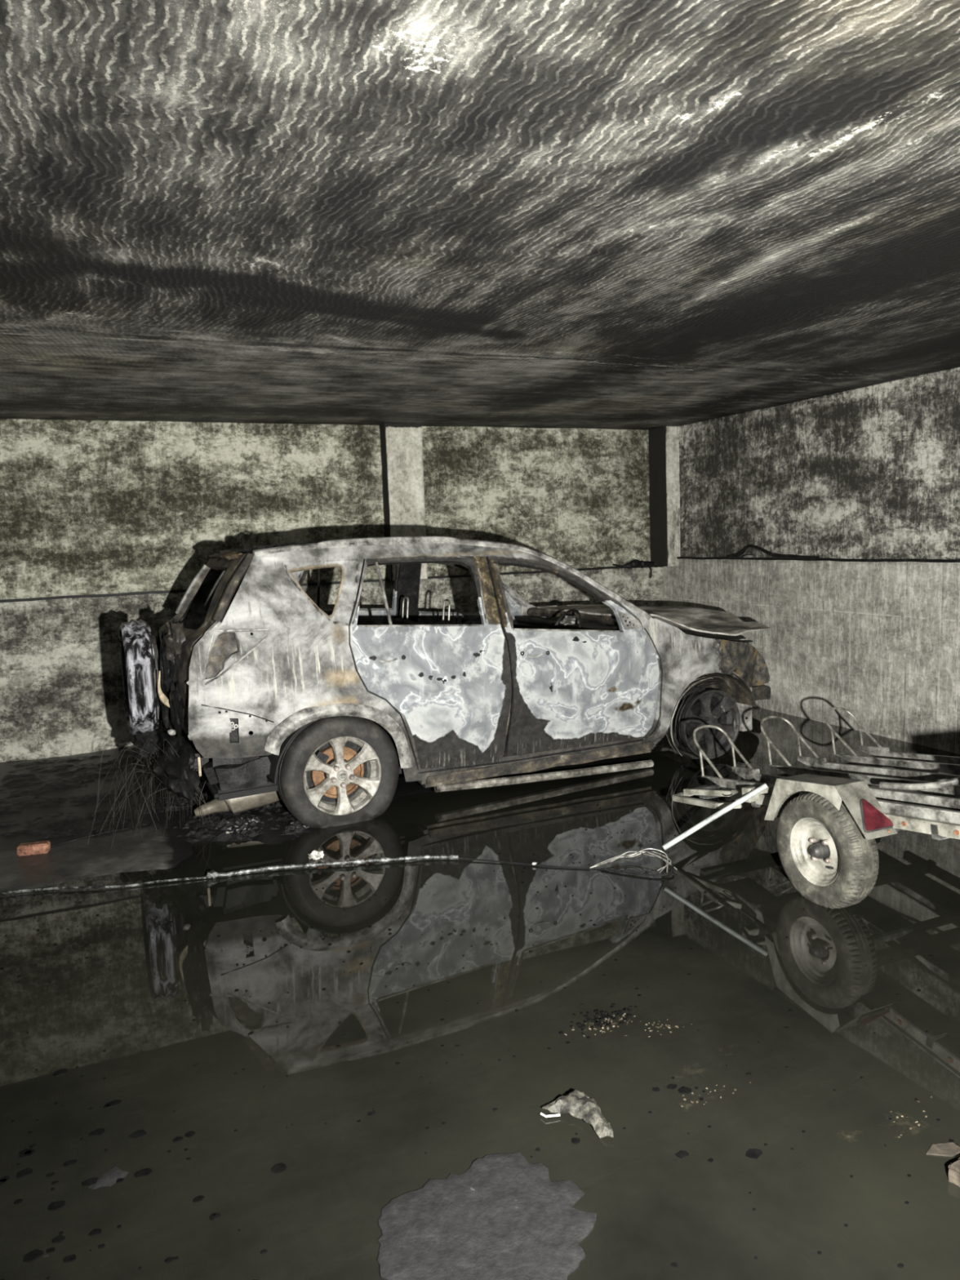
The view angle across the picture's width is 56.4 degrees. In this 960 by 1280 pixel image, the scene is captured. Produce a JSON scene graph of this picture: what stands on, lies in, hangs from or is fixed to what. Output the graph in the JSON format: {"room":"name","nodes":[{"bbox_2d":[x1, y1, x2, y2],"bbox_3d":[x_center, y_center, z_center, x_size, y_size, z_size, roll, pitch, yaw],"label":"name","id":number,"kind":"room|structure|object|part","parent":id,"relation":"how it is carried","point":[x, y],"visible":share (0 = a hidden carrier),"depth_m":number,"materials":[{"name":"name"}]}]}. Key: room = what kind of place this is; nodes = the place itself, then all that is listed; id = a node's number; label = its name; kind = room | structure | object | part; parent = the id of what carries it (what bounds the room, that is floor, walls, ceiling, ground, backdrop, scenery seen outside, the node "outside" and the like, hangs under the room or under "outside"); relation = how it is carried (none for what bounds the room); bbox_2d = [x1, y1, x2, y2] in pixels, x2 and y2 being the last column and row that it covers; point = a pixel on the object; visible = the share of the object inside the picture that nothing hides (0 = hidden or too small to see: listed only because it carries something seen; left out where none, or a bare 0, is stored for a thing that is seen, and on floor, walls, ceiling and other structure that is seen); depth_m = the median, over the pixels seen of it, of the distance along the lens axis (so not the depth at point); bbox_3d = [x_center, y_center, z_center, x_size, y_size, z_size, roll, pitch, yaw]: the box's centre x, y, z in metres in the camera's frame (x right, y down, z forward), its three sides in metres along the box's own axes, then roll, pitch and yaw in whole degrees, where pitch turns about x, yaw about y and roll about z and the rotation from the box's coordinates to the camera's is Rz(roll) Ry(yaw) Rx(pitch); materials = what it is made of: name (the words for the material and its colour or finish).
{"room":"underground parking garage","nodes":[
{"label":"underground parking garage","id":0,"kind":"room"},
{"bbox_2d":[0,745,562,892],"bbox_3d":[-1.054,1.422,3.130,10.718,0.279,9.495,-5,7,-23],"label":"floor","id":1,"kind":"structure","parent":0,"point":[75,860],"depth_m":5.04,"materials":[{"name":"concrete"}]},
{"bbox_2d":[17,840,50,856],"bbox_3d":[-2.413,1.127,4.848,0.162,0.060,0.066,-4,7,-14],"label":"fragment","id":2,"kind":"object","parent":1,"relation":"on","point":[43,846],"visible":1,"depth_m":4.82,"materials":[{"name":"brick"}]},
{"bbox_2d":[51,828,128,847],"bbox_3d":[-2.182,1.104,5.024,0.413,0.018,0.020,-7,8,-37],"label":"rod","id":3,"kind":"object","parent":1,"relation":"on","point":[124,828],"visible":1,"depth_m":5.02,"materials":[{"name":"black metal"}]},
{"bbox_2d":[0,748,313,843],"bbox_3d":[-2.336,1.000,5.984,3.386,0.080,2.100,2,8,34],"label":"debris","id":4,"kind":"object","parent":1,"relation":"on","point":[46,826],"visible":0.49,"depth_m":5.63,"materials":[{"name":"black"}]},
{"bbox_2d":[60,755,310,841],"bbox_3d":[-2.018,1.005,5.910,2.732,0.089,1.626,3,9,40],"label":"rubble","id":5,"kind":"object","parent":1,"relation":"on","point":[157,801],"visible":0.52,"depth_m":5.22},
{"bbox_2d":[87,536,772,848],"bbox_3d":[-0.251,0.092,6.319,4.777,1.648,1.923,-5,7,-24],"label":"car","id":6,"kind":"object","parent":1,"relation":"on","point":[264,693],"visible":1,"depth_m":5.36,"materials":[{"name":"metal"}]},
{"bbox_3d":[-1.985,0.254,5.546,0.103,0.662,0.257,-4,7,-14],"label":"melted trim","id":7,"kind":"part","parent":6,"relation":"part of","materials":[{"name":"plastic"}]},
{"bbox_3d":[-1.859,0.234,5.275,0.094,0.628,0.248,-5,7,-24],"label":"melted trim","id":8,"kind":"part","parent":6,"relation":"part of","materials":[{"name":"black plastic"}]},
{"bbox_3d":[-1.799,0.121,5.176,0.083,0.373,0.246,-5,7,-24],"label":"melted trim","id":9,"kind":"part","parent":6,"relation":"part of","materials":[{"name":"black plastic"}]},
{"bbox_3d":[-1.761,0.079,5.120,0.048,0.108,0.233,-5,7,-24],"label":"melted trim","id":10,"kind":"part","parent":6,"relation":"part of","materials":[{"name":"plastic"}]},
{"bbox_3d":[-1.732,0.025,5.091,0.122,0.306,0.258,-5,7,-24],"label":"melted trim","id":11,"kind":"part","parent":6,"relation":"part of","materials":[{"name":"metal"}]},
{"bbox_3d":[-1.709,0.392,5.066,0.078,0.330,0.224,-5,7,-24],"label":"melted trim","id":12,"kind":"part","parent":6,"relation":"part of","materials":[{"name":"black plastic"}]},
{"bbox_3d":[-0.831,-0.584,5.997,1.867,0.156,1.207,-5,7,-24],"label":"roof panel","id":13,"kind":"part","parent":6,"relation":"part of","materials":[{"name":"metal"}]},
{"bbox_3d":[-1.055,-0.708,6.545,0.924,0.052,0.028,-5,7,-24],"label":"roof rail","id":14,"kind":"part","parent":6,"relation":"part of","materials":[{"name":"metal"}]},
{"bbox_3d":[-0.988,0.010,6.853,1.019,1.342,0.296,-5,7,-24],"label":"door","id":15,"kind":"part","parent":6,"relation":"part of","materials":[{"name":"paint"}]},
{"bbox_3d":[-0.867,0.001,6.884,3.038,1.491,0.365,-5,7,-24],"label":"panel","id":16,"kind":"part","parent":6,"relation":"part of","materials":[{"name":"metal"}]},
{"bbox_3d":[-0.555,-0.602,5.459,0.924,0.052,0.028,-5,7,-24],"label":"roof rail","id":17,"kind":"part","parent":6,"relation":"part of","materials":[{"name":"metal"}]},
{"bbox_3d":[-0.530,0.119,5.200,0.113,0.024,0.015,-5,7,-24],"label":"door handle","id":18,"kind":"part","parent":6,"relation":"part of","materials":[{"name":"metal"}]},
{"bbox_3d":[-0.546,-0.213,6.562,0.034,0.209,0.115,-5,7,-24],"label":"head rest frame","id":19,"kind":"part","parent":6,"relation":"part of","materials":[{"name":"metal"}]},
{"bbox_3d":[-0.377,0.228,6.286,0.189,0.696,1.265,-5,7,-24],"label":"seat","id":20,"kind":"part","parent":6,"relation":"part of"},
{"bbox_3d":[-0.230,0.137,5.498,3.038,1.491,0.365,-5,7,-24],"label":"panel","id":21,"kind":"part","parent":6,"relation":"part of","materials":[{"name":"metal"}]},
{"bbox_3d":[-0.333,0.149,5.429,1.019,1.342,0.296,-5,7,-24],"label":"door","id":22,"kind":"part","parent":6,"relation":"part of","materials":[{"name":"paint"}]},
{"bbox_3d":[-0.230,-0.175,6.136,0.034,0.209,0.115,-5,7,-24],"label":"head rest frame","id":23,"kind":"part","parent":6,"relation":"part of","materials":[{"name":"metal"}]},
{"bbox_3d":[-0.155,-0.131,6.783,0.032,0.168,0.133,-5,7,-24],"label":"head rest frame","id":24,"kind":"part","parent":6,"relation":"part of","materials":[{"name":"grey metal"}]},
{"bbox_3d":[-0.034,-0.066,7.290,1.161,1.306,0.282,-5,7,-24],"label":"door","id":25,"kind":"part","parent":6,"relation":"part of","materials":[{"name":"paint"}]},
{"bbox_3d":[0.342,0.098,5.593,0.113,0.024,0.015,-5,7,-24],"label":"door handle","id":26,"kind":"part","parent":6,"relation":"part of","materials":[{"name":"metal"}]},
{"bbox_3d":[0.397,0.779,5.833,1.705,0.110,0.174,-5,7,-24],"label":"sill","id":27,"kind":"part","parent":6,"relation":"part of","materials":[{"name":"metal"}]},
{"bbox_3d":[0.626,0.075,5.856,1.161,1.306,0.282,-5,7,-24],"label":"door","id":28,"kind":"part","parent":6,"relation":"part of","materials":[{"name":"paint"}]},
{"bbox_2d":[617,609,643,630],"bbox_3d":[0.991,-0.136,5.886,0.175,0.130,0.042,-4,7,-15],"label":"mirror","id":29,"kind":"object","parent":6,"relation":"attached to","point":[627,620],"depth_m":5.90,"materials":[{"name":"grey metal"}]},
{"bbox_3d":[2.085,0.399,6.758,0.215,0.109,0.106,-5,7,-24],"label":"crash bracket arm","id":30,"kind":"part","parent":6,"relation":"part of","materials":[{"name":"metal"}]},
{"bbox_2d":[0,706,959,1279],"bbox_3d":[-1.056,1.318,3.069,10.642,0.001,9.366,-5,7,-23],"label":"water surface","id":31,"kind":"object","parent":1,"relation":"on","point":[317,1218],"visible":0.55,"depth_m":2.90,"materials":[{"name":"black liquid"}]},
{"bbox_2d":[0,875,205,893],"bbox_3d":[-1.873,1.192,4.323,1.080,0.018,0.047,-3,7,-7],"label":"cable","id":32,"kind":"object","parent":31,"relation":"on","point":[196,877],"visible":1,"depth_m":4.32,"materials":[{"name":"grey metal"}]},
{"bbox_2d":[88,1166,128,1189],"bbox_3d":[-0.967,1.400,2.327,0.064,0.013,0.092,2,8,34],"label":"flake","id":33,"kind":"object","parent":31,"relation":"on","point":[109,1178],"visible":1,"depth_m":2.33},
{"bbox_2d":[214,817,309,833],"bbox_3d":[-1.202,1.059,5.162,0.604,0.062,0.355,-2,7,0],"label":"crumbs","id":34,"kind":"object","parent":31,"relation":"on","point":[229,828],"visible":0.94,"depth_m":5.10,"materials":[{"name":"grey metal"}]},
{"bbox_2d":[307,850,324,859],"bbox_3d":[-0.849,1.111,4.634,0.084,0.049,0.055,-2,7,0],"label":"lump","id":35,"kind":"object","parent":31,"relation":"on","point":[315,855],"visible":1,"depth_m":4.62,"materials":[{"name":"plastic"}]},
{"bbox_2d":[205,854,458,878],"bbox_3d":[-0.730,1.124,4.490,1.250,0.042,0.070,-3,7,-7],"label":"pole","id":36,"kind":"object","parent":31,"relation":"on","point":[210,874],"visible":1,"depth_m":4.50,"materials":[{"name":"grey metal"}]},
{"bbox_2d":[0,804,957,1279],"bbox_3d":[-0.098,1.261,3.246,3.798,0.008,3.373,-5,7,-23],"label":"debris","id":37,"kind":"object","parent":31,"relation":"on","point":[754,1153],"visible":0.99,"depth_m":2.44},
{"bbox_2d":[377,1151,596,1279],"bbox_3d":[0.025,1.388,2.070,0.548,0.016,0.508,-6,8,-30],"label":"dry floor patch","id":38,"kind":"object","parent":31,"relation":"on","point":[504,1217],"visible":1,"depth_m":2.10,"materials":[{"name":"grey concrete"}]},
{"bbox_2d":[457,857,590,868],"bbox_3d":[0.209,1.107,4.442,0.675,0.013,0.022,0,7,16],"label":"cable","id":39,"kind":"object","parent":31,"relation":"on","point":[458,857],"visible":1,"depth_m":4.43,"materials":[{"name":"silver metal"}]},
{"bbox_2d":[540,1112,559,1117],"bbox_3d":[0.197,1.328,2.506,0.056,0.008,0.021,-2,7,0],"label":"clip","id":40,"kind":"object","parent":31,"relation":"on","point":[541,1113],"visible":1,"depth_m":2.50,"materials":[{"name":"white plastic"}]},
{"bbox_2d":[542,1089,613,1137],"bbox_3d":[0.302,1.312,2.506,0.222,0.041,0.126,3,8,39],"label":"scrap","id":41,"kind":"object","parent":31,"relation":"on","point":[578,1104],"visible":1,"depth_m":2.50,"materials":[{"name":"white paper"}]},
{"bbox_2d":[590,848,676,876],"bbox_3d":[0.754,1.069,4.352,0.402,0.071,0.216,1,7,24],"label":"wire bundle","id":42,"kind":"object","parent":31,"relation":"on","point":[640,851],"visible":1,"depth_m":4.37,"materials":[{"name":"grey metal"}]},
{"bbox_2d":[564,1013,932,1137],"bbox_3d":[0.737,1.298,2.670,1.045,0.006,0.424,3,8,36],"label":"leaves","id":43,"kind":"object","parent":31,"relation":"on","point":[926,1116],"visible":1,"depth_m":2.93,"materials":[{"name":"brown plant"}]},
{"bbox_2d":[671,706,959,908],"bbox_3d":[2.158,0.673,4.165,2.000,0.848,2.265,-5,7,-23],"label":"trailer","id":44,"kind":"object","parent":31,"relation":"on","point":[835,804],"visible":1,"depth_m":3.92,"materials":[{"name":"metal"}]},
{"bbox_3d":[1.154,0.837,4.910,0.309,0.043,0.035,-8,9,-43],"label":"nose frame","id":45,"kind":"part","parent":44,"relation":"part of","materials":[{"name":"beige paint"}]},
{"bbox_3d":[1.116,0.838,4.639,0.040,0.028,0.361,-5,-1,-23],"label":"nose frame","id":46,"kind":"part","parent":44,"relation":"part of","materials":[{"name":"beige paint"}]},
{"bbox_3d":[1.224,0.796,4.671,0.358,0.075,0.033,4,9,43],"label":"nose frame","id":47,"kind":"part","parent":44,"relation":"part of","materials":[{"name":"beige paint"}]},
{"bbox_2d":[662,782,768,849],"bbox_3d":[1.117,0.843,4.266,0.491,0.336,0.025,-1,7,9],"label":"tube","id":48,"kind":"object","parent":44,"relation":"attached to","point":[763,787],"visible":1,"depth_m":4.25,"materials":[{"name":"paint"}]},
{"bbox_3d":[1.241,0.822,4.454,0.115,0.043,0.034,1,7,21],"label":"nose frame","id":49,"kind":"part","parent":44,"relation":"part of","materials":[{"name":"beige paint"}]},
{"bbox_3d":[1.654,0.744,3.741,0.035,0.050,1.840,-5,-1,-23],"label":"rail","id":50,"kind":"part","parent":44,"relation":"part of","materials":[{"name":"grey metal"}]},
{"bbox_2d":[879,777,959,790],"bbox_3d":[2.138,0.581,3.698,0.920,0.203,0.125,2,8,33],"label":"tube","id":51,"kind":"object","parent":44,"relation":"on","point":[924,786],"visible":1,"depth_m":3.82,"materials":[{"name":"metal"}]},
{"bbox_2d":[926,1142,959,1156],"bbox_3d":[1.198,1.320,2.318,0.097,0.011,0.043,-2,7,0],"label":"shard","id":52,"kind":"object","parent":31,"relation":"on","point":[947,1149],"visible":1,"depth_m":2.31,"materials":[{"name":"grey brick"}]},
{"bbox_2d":[947,1157,959,1186],"bbox_3d":[1.220,1.325,2.208,0.106,0.065,0.090,-6,8,-30],"label":"brick","id":53,"kind":"object","parent":31,"relation":"on","point":[953,1172],"visible":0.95,"depth_m":2.21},
{"bbox_2d":[0,418,662,762],"bbox_3d":[-2.988,-0.397,7.325,10.776,2.824,0.245,-5,7,-23],"label":"wall","id":54,"kind":"structure","parent":0,"point":[87,507],"depth_m":7.48,"materials":[{"name":"concrete"}]},
{"bbox_2d":[0,565,654,602],"bbox_3d":[-2.994,-0.363,7.217,10.668,0.032,0.064,-5,7,-23],"label":"trim","id":55,"kind":"structure","parent":54,"relation":"attached to","point":[602,567],"depth_m":7.41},
{"bbox_2d":[613,559,662,577],"bbox_3d":[1.629,-0.724,9.147,0.602,0.202,0.166,-3,7,-8],"label":"cable","id":56,"kind":"object","parent":55,"relation":"on","point":[634,563],"visible":0.94,"depth_m":9.11,"materials":[{"name":"black rubber"}]},
{"bbox_2d":[379,423,427,580],"bbox_3d":[-0.688,-1.248,8.085,0.351,1.402,0.167,-5,7,-23],"label":"pillar","id":57,"kind":"structure","parent":54,"relation":"attached to","point":[401,444],"depth_m":7.99,"materials":[{"name":"concrete"}]},
{"bbox_2d":[0,0,959,430],"bbox_3d":[-1.152,-1.407,2.762,10.692,0.207,9.422,-5,7,-23],"label":"ceiling","id":58,"kind":"structure","parent":0,"point":[641,215],"depth_m":2.79,"materials":[{"name":"grey concrete"}]},
{"bbox_2d":[662,367,959,754],"bbox_3d":[3.863,-0.391,5.110,0.238,2.824,9.502,-5,7,-23],"label":"wall","id":59,"kind":"structure","parent":0,"point":[873,472],"depth_m":7.10,"materials":[{"name":"concrete"}]},
{"bbox_2d":[648,426,679,566],"bbox_3d":[1.926,-1.461,9.131,0.286,1.402,0.316,-5,7,-23],"label":"pillar","id":60,"kind":"structure","parent":59,"relation":"attached to","point":[664,442],"depth_m":9.01,"materials":[{"name":"concrete"}]},
{"bbox_2d":[676,556,959,562],"bbox_3d":[3.821,-0.424,4.956,0.068,0.033,9.254,-5,7,-23],"label":"trim","id":61,"kind":"structure","parent":59,"relation":"attached to","point":[920,560],"depth_m":7.12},
{"bbox_2d":[741,554,756,557],"bbox_3d":[2.408,-0.751,8.030,0.127,0.028,0.224,-2,7,0],"label":"scrap","id":62,"kind":"object","parent":61,"relation":"on","point":[745,555],"visible":1,"depth_m":7.96,"materials":[{"name":"grey wood"}]},
{"bbox_2d":[727,544,819,558],"bbox_3d":[2.514,-0.769,7.785,0.052,0.122,1.122,-5,7,-24],"label":"strip","id":63,"kind":"object","parent":61,"relation":"on","point":[765,551],"visible":1,"depth_m":7.76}
]}

